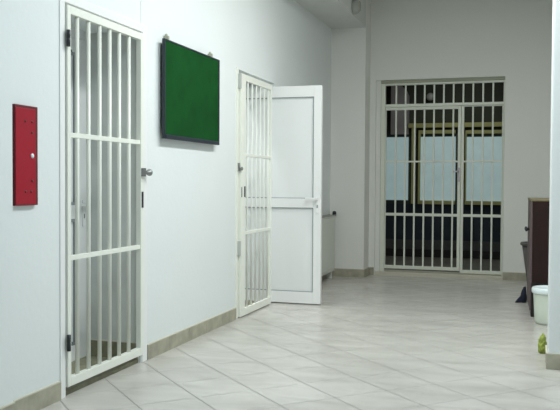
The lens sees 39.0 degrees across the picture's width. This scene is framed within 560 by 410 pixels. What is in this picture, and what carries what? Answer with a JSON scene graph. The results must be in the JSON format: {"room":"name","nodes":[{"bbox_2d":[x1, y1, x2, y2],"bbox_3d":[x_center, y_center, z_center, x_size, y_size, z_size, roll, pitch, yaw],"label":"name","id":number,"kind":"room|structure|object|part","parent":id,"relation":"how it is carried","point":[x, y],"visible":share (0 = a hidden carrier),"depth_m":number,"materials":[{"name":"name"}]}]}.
{"room":"prison interior","nodes":[
{"label":"prison interior","id":0,"kind":"room"},
{"bbox_2d":[66,356,136,394],"bbox_3d":[-1.262,1.044,4.872,0.385,0.022,0.872,1,2,18],"label":"floor","id":1,"kind":"structure","parent":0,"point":[73,388],"depth_m":4.93,"materials":[{"name":"tile"}]},
{"bbox_2d":[0,0,330,406],"bbox_3d":[-1.231,-0.744,4.830,0.418,3.600,12.500,1,2,18],"label":"wall","id":2,"kind":"structure","parent":0,"point":[278,43],"depth_m":5.50,"materials":[{"name":"paint"}]},
{"bbox_2d":[12,104,37,205],"bbox_3d":[-1.285,-0.250,3.998,0.029,0.505,0.190,1,2,18],"label":"wall box","id":3,"kind":"object","parent":2,"relation":"attached to","point":[24,118],"visible":1,"depth_m":3.98,"materials":[{"name":"red metal"}]},
{"bbox_2d":[71,37,85,361],"bbox_3d":[-1.447,-0.029,4.925,0.140,2.138,0.845,1,2,18],"label":"door","id":4,"kind":"structure","parent":2,"relation":"in","point":[82,44],"depth_m":5.23,"materials":[{"name":"white plastic"}]},
{"bbox_3d":[-1.444,-0.490,4.912,0.020,1.003,0.583,1,2,18],"label":"panel","id":5,"kind":"part","parent":4,"relation":"part of","materials":[{"name":"white plastic"}]},
{"bbox_3d":[-1.450,0.512,4.940,0.020,0.838,0.583,1,2,18],"label":"panel","id":6,"kind":"part","parent":4,"relation":"part of","materials":[{"name":"white plastic"}]},
{"bbox_3d":[-1.352,0.054,5.230,0.140,0.180,0.129,1,2,18],"label":"handle","id":7,"kind":"part","parent":4,"relation":"part of","materials":[{"name":"white plastic"}]},
{"bbox_2d":[71,28,85,40],"bbox_3d":[-1.440,-1.109,4.878,0.060,0.055,0.884,1,2,18],"label":"trim","id":8,"kind":"structure","parent":2,"relation":"attached to","point":[82,35],"depth_m":5.19,"materials":[{"name":"white plastic"}]},
{"bbox_2d":[59,0,152,398],"bbox_3d":[-1.034,-0.059,4.797,0.094,2.235,1.027,1,2,18],"label":"gate","id":9,"kind":"object","parent":2,"relation":"attached to","point":[83,10],"visible":0.98,"depth_m":4.71,"materials":[{"name":"white metal"}]},
{"bbox_3d":[-0.904,-0.035,5.197,0.008,0.105,0.018,1,2,18],"label":"keyhole plate","id":10,"kind":"part","parent":9,"relation":"part of","materials":[{"name":"grey metal"}]},
{"bbox_3d":[-0.875,-0.215,5.214,0.048,0.055,0.091,1,2,18],"label":"latch knob","id":11,"kind":"part","parent":9,"relation":"part of","materials":[{"name":"silver metal"}]},
{"bbox_2d":[90,32,138,362],"bbox_3d":[-1.117,-0.051,5.273,0.388,2.190,0.010,1,2,18],"label":"wall","id":12,"kind":"structure","parent":2,"relation":"attached to","point":[93,36],"depth_m":5.26,"materials":[{"name":"paint"}]},
{"bbox_2d":[91,339,137,362],"bbox_3d":[-1.112,0.976,5.287,0.358,0.136,0.013,1,2,18],"label":"baseboard","id":13,"kind":"structure","parent":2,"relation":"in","point":[93,341],"depth_m":5.29,"materials":[{"name":"tile"}]},
{"bbox_2d":[0,275,325,409],"bbox_3d":[-0.475,0.958,6.619,0.031,0.104,7.480,1,2,18],"label":"baseboard","id":14,"kind":"structure","parent":2,"relation":"attached to","point":[39,399],"depth_m":5.47,"materials":[{"name":"tile"}]},
{"bbox_2d":[162,34,219,144],"bbox_3d":[-0.662,-0.839,5.906,0.049,0.734,1.010,1,2,18],"label":"notice board","id":15,"kind":"object","parent":2,"relation":"attached to","point":[190,77],"visible":1,"depth_m":5.82,"materials":[{"name":"green fabric"}]},
{"bbox_2d":[235,67,271,318],"bbox_3d":[-0.249,-0.109,7.325,0.104,2.200,0.918,1,2,18],"label":"gate","id":16,"kind":"object","parent":2,"relation":"attached to","point":[241,164],"visible":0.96,"depth_m":7.20,"materials":[{"name":"white metal"}]},
{"bbox_3d":[-0.401,-0.098,6.918,0.060,2.200,0.050,1,2,18],"label":"gate frame","id":17,"kind":"part","parent":16,"relation":"part of","materials":[{"name":"white metal"}]},
{"bbox_2d":[245,85,322,303],"bbox_3d":[-0.019,-0.103,7.856,0.893,2.136,0.140,1,2,18],"label":"door","id":18,"kind":"structure","parent":2,"relation":"in","point":[297,111],"depth_m":7.80,"materials":[{"name":"white plastic"}]},
{"bbox_3d":[-0.022,0.437,7.871,0.745,0.838,0.020,1,2,18],"label":"panel","id":19,"kind":"part","parent":18,"relation":"part of","materials":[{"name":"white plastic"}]},
{"bbox_3d":[-0.016,-0.565,7.843,0.745,1.003,0.020,1,2,18],"label":"panel","id":20,"kind":"part","parent":18,"relation":"part of","materials":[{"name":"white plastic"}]},
{"bbox_3d":[0.325,-0.008,7.750,0.129,0.180,0.140,1,2,18],"label":"handle","id":21,"kind":"part","parent":18,"relation":"part of","materials":[{"name":"white plastic"}]},
{"bbox_2d":[322,211,335,277],"bbox_3d":[0.437,0.516,9.361,0.099,0.842,1.580,1,2,18],"label":"radiator","id":22,"kind":"object","parent":2,"relation":"attached to","point":[328,221],"visible":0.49,"depth_m":9.72,"materials":[{"name":"white metal"}]},
{"bbox_2d":[295,0,365,28],"bbox_3d":[-0.922,-2.312,4.365,0.445,0.435,11.880,1,2,18],"label":"ceiling","id":23,"kind":"structure","parent":2,"relation":"attached to","point":[336,14],"depth_m":9.22,"materials":[{"name":"paint"}]},
{"bbox_2d":[351,0,360,13],"bbox_3d":[0.899,-2.319,9.223,0.095,0.176,0.176,1,2,18],"label":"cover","id":24,"kind":"object","parent":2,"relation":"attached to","point":[356,4],"visible":1,"depth_m":9.16,"materials":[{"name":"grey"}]},
{"bbox_2d":[41,256,559,409],"bbox_3d":[0.238,1.086,5.777,6.200,0.104,15.100,1,2,18],"label":"floor","id":25,"kind":"structure","parent":0,"point":[372,342],"depth_m":5.41,"materials":[{"name":"tile"}]},
{"bbox_2d":[515,286,526,302],"bbox_3d":[2.465,0.907,8.024,0.165,0.161,0.095,-1,2,-41],"label":"heap","id":26,"kind":"object","parent":25,"relation":"on","point":[523,297],"visible":1,"depth_m":7.99,"materials":[{"name":"black"}]},
{"bbox_2d":[520,241,527,278],"bbox_3d":[2.780,0.690,8.529,0.368,0.570,0.368,1,2,18],"label":"waste bin","id":27,"kind":"object","parent":25,"relation":"on","point":[524,244],"visible":0.2,"depth_m":8.50,"materials":[{"name":"grey plastic"}]},
{"bbox_2d":[524,198,549,316],"bbox_3d":[2.549,0.471,7.431,0.480,1.066,0.754,1,2,16],"label":"base cabinet","id":28,"kind":"object","parent":25,"relation":"on","point":[538,208],"visible":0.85,"depth_m":7.11,"materials":[{"name":"brown wood"}]},
{"bbox_3d":[2.416,0.445,7.665,0.017,0.984,0.371,1,2,16],"label":"door","id":29,"kind":"part","parent":28,"relation":"part of","materials":[{"name":"grey"}]},
{"bbox_3d":[2.315,0.455,7.304,0.017,0.984,0.371,1,2,16],"label":"door","id":30,"kind":"part","parent":28,"relation":"part of","materials":[{"name":"grey"}]},
{"bbox_2d":[532,285,547,324],"bbox_3d":[2.325,0.865,6.810,0.302,0.312,0.302,1,2,18],"label":"plastic tub","id":31,"kind":"object","parent":25,"relation":"on","point":[540,292],"visible":0.69,"depth_m":6.73,"materials":[{"name":"white plastic"}]},
{"bbox_3d":[2.326,0.734,6.806,0.302,0.050,0.302,1,2,18],"label":"lid","id":32,"kind":"part","parent":31,"relation":"part of","materials":[{"name":"white plastic"}]},
{"bbox_2d":[538,333,546,353],"bbox_3d":[1.868,0.981,5.623,0.064,0.142,0.114,1,2,18],"label":"cleaning cloth","id":33,"kind":"object","parent":25,"relation":"on","point":[542,342],"visible":0.84,"depth_m":5.59,"materials":[{"name":"green fabric"}]},
{"bbox_2d":[386,82,503,241],"bbox_3d":[2.843,-1.085,12.748,3.500,3.320,0.130,1,2,18],"label":"wall","id":34,"kind":"structure","parent":0,"point":[498,87],"depth_m":12.75,"materials":[{"name":"black paint"}]},
{"bbox_2d":[386,137,408,199],"bbox_3d":[1.845,-0.598,12.992,0.525,1.030,0.088,1,2,18],"label":"window","id":35,"kind":"structure","parent":34,"relation":"in","point":[390,148],"depth_m":12.97,"materials":[{"name":"blue glass"}]},
{"bbox_2d":[391,86,409,134],"bbox_3d":[1.968,-1.756,12.919,0.290,1.200,0.100,1,2,18],"label":"trim","id":36,"kind":"structure","parent":34,"relation":"attached to","point":[400,89],"depth_m":12.88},
{"bbox_2d":[426,93,432,100],"bbox_3d":[2.430,-1.749,12.772,0.130,0.130,0.100,1,2,18],"label":"wall lamp","id":37,"kind":"object","parent":34,"relation":"attached to","point":[429,96],"visible":0.88,"depth_m":12.73,"materials":[{"name":"grey glass"}]},
{"bbox_2d":[418,130,455,204],"bbox_3d":[2.533,-0.610,12.769,0.590,1.195,0.098,1,2,18],"label":"window","id":38,"kind":"structure","parent":34,"relation":"in","point":[428,140],"depth_m":12.77,"materials":[{"name":"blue glass"}]},
{"bbox_2d":[385,248,499,259],"bbox_3d":[2.824,0.789,12.778,3.500,0.130,0.180,1,2,18],"label":"trim","id":39,"kind":"structure","parent":34,"relation":"attached to","point":[389,251],"depth_m":12.76,"materials":[{"name":"black wood"}]},
{"bbox_2d":[386,239,501,250],"bbox_3d":[2.830,0.649,12.788,3.500,0.150,0.150,1,2,18],"label":"trim","id":40,"kind":"structure","parent":34,"relation":"attached to","point":[389,242],"depth_m":12.79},
{"bbox_2d":[408,122,501,203],"bbox_3d":[3.141,-0.658,12.550,2.200,1.300,0.110,1,2,18],"label":"trim","id":41,"kind":"structure","parent":34,"relation":"attached to","point":[469,124],"depth_m":12.70,"materials":[{"name":"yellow wood"}]},
{"bbox_2d":[465,130,502,204],"bbox_3d":[3.341,-0.593,12.514,0.795,1.185,0.098,1,2,18],"label":"window","id":42,"kind":"structure","parent":34,"relation":"in","point":[497,142],"depth_m":12.54,"materials":[{"name":"blue glass"}]},
{"bbox_2d":[369,0,552,272],"bbox_3d":[2.532,-0.870,10.035,4.450,3.600,0.300,1,2,18],"label":"wall","id":43,"kind":"structure","parent":0,"point":[511,40],"depth_m":9.81,"materials":[{"name":"paint"}]},
{"bbox_2d":[330,0,370,268],"bbox_3d":[0.911,-0.885,10.223,0.445,3.600,0.320,1,2,18],"label":"column","id":44,"kind":"structure","parent":43,"relation":"attached to","point":[350,47],"depth_m":10.08,"materials":[{"name":"paint"}]},
{"bbox_2d":[375,81,380,270],"bbox_3d":[1.319,-0.356,10.459,0.057,2.535,0.250,1,2,18],"label":"trim","id":45,"kind":"structure","parent":43,"relation":"attached to","point":[378,99],"depth_m":10.34,"materials":[{"name":"paint"}]},
{"bbox_2d":[332,267,526,280],"bbox_3d":[2.156,0.881,9.870,3.058,0.104,0.333,1,2,18],"label":"baseboard","id":46,"kind":"structure","parent":43,"relation":"attached to","point":[341,272],"depth_m":10.07,"materials":[{"name":"tile"}]},
{"bbox_2d":[374,269,502,279],"bbox_3d":[2.052,0.899,10.245,1.618,0.045,0.280,1,2,18],"label":"trim","id":47,"kind":"structure","parent":43,"relation":"attached to","point":[386,271],"depth_m":10.15,"materials":[{"name":"beige"}]},
{"bbox_2d":[380,80,504,275],"bbox_3d":[2.063,-0.347,10.132,1.557,2.453,0.085,1,2,18],"label":"gate","id":48,"kind":"object","parent":43,"relation":"attached to","point":[433,106],"visible":1,"depth_m":10.11,"materials":[{"name":"white metal"}]},
{"bbox_2d":[381,77,504,83],"bbox_3d":[2.098,-1.594,10.180,1.561,0.036,0.250,1,2,18],"label":"trim","id":49,"kind":"structure","parent":43,"relation":"attached to","point":[476,78],"depth_m":10.06,"materials":[{"name":"grey"}]},
{"bbox_2d":[547,0,559,353],"bbox_3d":[2.494,-0.727,4.988,1.474,3.600,0.270,1,2,18],"label":"wall","id":50,"kind":"structure","parent":0,"point":[553,333],"depth_m":5.10,"materials":[{"name":"paint"}]},
{"bbox_2d":[545,345,559,369],"bbox_3d":[2.428,1.019,5.049,1.387,0.104,0.282,1,2,18],"label":"baseboard","id":51,"kind":"structure","parent":50,"relation":"attached to","point":[552,360],"depth_m":5.11,"materials":[{"name":"tile"}]}
]}

